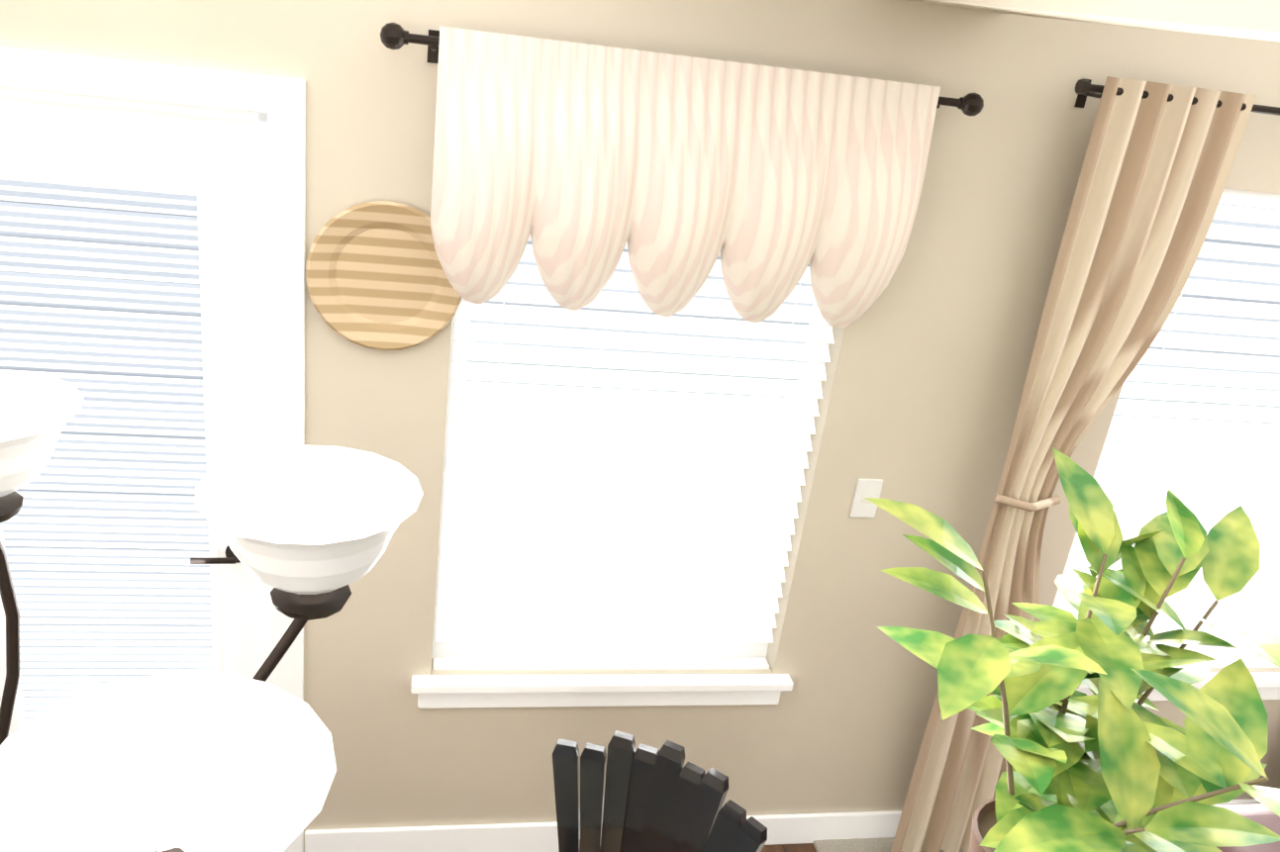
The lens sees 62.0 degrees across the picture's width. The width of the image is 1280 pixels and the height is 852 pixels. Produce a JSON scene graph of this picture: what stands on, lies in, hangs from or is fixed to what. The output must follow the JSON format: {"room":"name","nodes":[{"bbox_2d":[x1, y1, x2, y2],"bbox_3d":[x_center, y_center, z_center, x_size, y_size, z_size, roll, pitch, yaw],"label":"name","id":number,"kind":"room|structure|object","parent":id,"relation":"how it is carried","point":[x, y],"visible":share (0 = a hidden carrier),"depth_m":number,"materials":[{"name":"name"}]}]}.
{"room":"dining room","nodes":[
{"label":"dining room","id":0,"kind":"room"},
{"bbox_2d":[0,0,1279,851],"bbox_3d":[0.684,-0.146,2.806,11.480,3.080,0.150,3,23,-12],"label":"wall","id":1,"kind":"structure","parent":0,"point":[927,365],"depth_m":2.65,"materials":[{"name":"beige paint"}]},
{"bbox_2d":[0,168,213,724],"bbox_3d":[-1.286,0.211,2.565,0.472,1.633,0.024,3,23,-12],"label":"door blind","id":2,"kind":"object","parent":1,"relation":"attached to","point":[93,181],"depth_m":2.53,"materials":[{"name":"white plastic"}]},
{"bbox_2d":[0,46,305,851],"bbox_3d":[-1.286,0.213,2.560,0.930,2.125,0.158,3,23,-12],"label":"door frame","id":3,"kind":"structure","parent":1,"relation":"attached to","point":[215,160],"depth_m":2.29,"materials":[{"name":"white wood"}]},
{"bbox_2d":[305,200,461,350],"bbox_3d":[-0.567,-0.333,2.380,0.344,0.344,0.028,3,23,-12],"label":"decor","id":4,"kind":"object","parent":1,"relation":"attached to","point":[376,277],"visible":0.88,"depth_m":2.38,"materials":[{"name":"wood"}]},
{"bbox_2d":[410,298,831,708],"bbox_3d":[-0.011,0.043,2.717,1.060,1.570,0.170,3,23,-12],"label":"window","id":5,"kind":"structure","parent":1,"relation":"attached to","point":[489,691],"depth_m":2.94,"materials":[{"name":"white wood"}]},
{"bbox_2d":[433,234,834,670],"bbox_3d":[-0.006,0.003,2.703,0.952,1.480,0.044,3,23,-12],"label":"window blind","id":6,"kind":"object","parent":1,"relation":"attached to","point":[561,545],"visible":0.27,"depth_m":2.75,"materials":[{"name":"white plastic"}]},
{"bbox_2d":[380,22,984,328],"bbox_3d":[0.092,-0.514,2.353,1.312,0.575,0.166,3,23,-12],"label":"valance","id":7,"kind":"object","parent":1,"relation":"attached to","point":[582,164],"visible":1,"depth_m":2.28,"materials":[{"name":"white fabric"}]},
{"bbox_2d":[304,798,1260,851],"bbox_3d":[0.746,1.258,3.347,3.450,0.110,0.015,3,23,-12],"label":"baseboard","id":8,"kind":"structure","parent":1,"relation":"attached to","point":[543,836],"depth_m":3.07,"materials":[{"name":"white wood"}]},
{"bbox_2d":[849,479,883,517],"bbox_3d":[0.608,0.195,2.854,0.072,0.116,0.008,3,23,-12],"label":"switch plate","id":9,"kind":"object","parent":1,"relation":"attached to","point":[861,507],"visible":0.94,"depth_m":2.85,"materials":[{"name":"white plastic"}]},
{"bbox_2d":[890,76,1279,851],"bbox_3d":[1.733,0.298,3.023,1.800,2.300,0.175,3,23,-12],"label":"drape","id":10,"kind":"object","parent":1,"relation":"attached to","point":[1154,173],"visible":0.79,"depth_m":2.63,"materials":[{"name":"beige fabric"}]},
{"bbox_2d":[1076,431,1279,700],"bbox_3d":[1.723,0.123,3.086,1.050,1.570,0.170,3,23,-12],"label":"window","id":11,"kind":"structure","parent":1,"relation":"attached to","point":[1267,684],"depth_m":3.39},
{"bbox_2d":[1052,189,1279,668],"bbox_3d":[1.728,0.083,3.072,0.942,1.480,0.044,3,23,-12],"label":"window blind","id":12,"kind":"object","parent":11,"relation":"attached to","point":[1139,504],"depth_m":3.00,"materials":[{"name":"white plastic"}]},
{"bbox_2d":[760,843,816,851],"bbox_3d":[1.086,2.661,0.312,11.480,0.060,7.020,3,23,-12],"label":"floor","id":13,"kind":"structure","parent":0,"point":[804,847],"depth_m":3.29,"materials":[{"name":"brown wood"}]},
{"bbox_2d":[552,730,767,851],"bbox_3d":[-0.105,1.168,1.988,0.433,1.102,0.483,17,24,21],"label":"chair","id":14,"kind":"object","parent":13,"relation":"on","point":[627,798],"visible":1,"depth_m":2.01,"materials":[{"name":"black wood"}]},
{"bbox_2d":[812,837,964,851],"bbox_3d":[3.835,2.753,0.881,5.558,0.014,6.716,3,23,-12],"label":"floor carpet","id":15,"kind":"object","parent":13,"relation":"on","point":[882,844],"depth_m":3.31,"materials":[{"name":"beige carpet"}]},
{"bbox_2d":[1214,803,1279,851],"bbox_3d":[1.726,1.562,1.892,0.970,0.875,2.100,3,23,-12],"label":"sofa","id":16,"kind":"object","parent":15,"relation":"on","point":[1262,815],"visible":0.27,"depth_m":2.32,"materials":[{"name":"pink leather"}]},
{"bbox_2d":[864,447,1279,851],"bbox_3d":[0.655,0.924,1.992,0.804,1.734,0.868,3,23,-12],"label":"plant","id":17,"kind":"object","parent":13,"relation":"on","point":[1111,764],"visible":1,"depth_m":1.75,"materials":[{"name":"green plant"}]},
{"bbox_2d":[908,0,1279,41],"bbox_3d":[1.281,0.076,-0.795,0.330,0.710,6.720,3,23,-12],"label":"ceiling","id":18,"kind":"structure","parent":0,"point":[1252,19],"depth_m":1.43,"materials":[{"name":"white paint"}]},
{"bbox_3d":[1.452,-0.059,-0.822,11.480,0.400,7.020,3,23,-12],"label":"ceiling","id":19,"kind":"structure","parent":0,"visible":0},
{"bbox_2d":[0,370,422,851],"bbox_3d":[-0.492,-0.077,0.641,0.724,1.162,0.726,3,23,-12],"label":"chandelier","id":20,"kind":"object","parent":19,"relation":"hanging from","point":[194,762],"visible":1,"depth_m":0.64,"materials":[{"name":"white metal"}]},
{"label":"outside","id":21,"kind":"structure","parent":0,"visible":0},
{"bbox_2d":[0,179,1279,718],"bbox_3d":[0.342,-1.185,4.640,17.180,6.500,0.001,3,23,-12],"label":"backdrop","id":22,"kind":"structure","parent":21,"point":[101,241],"depth_m":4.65,"materials":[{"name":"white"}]}
]}

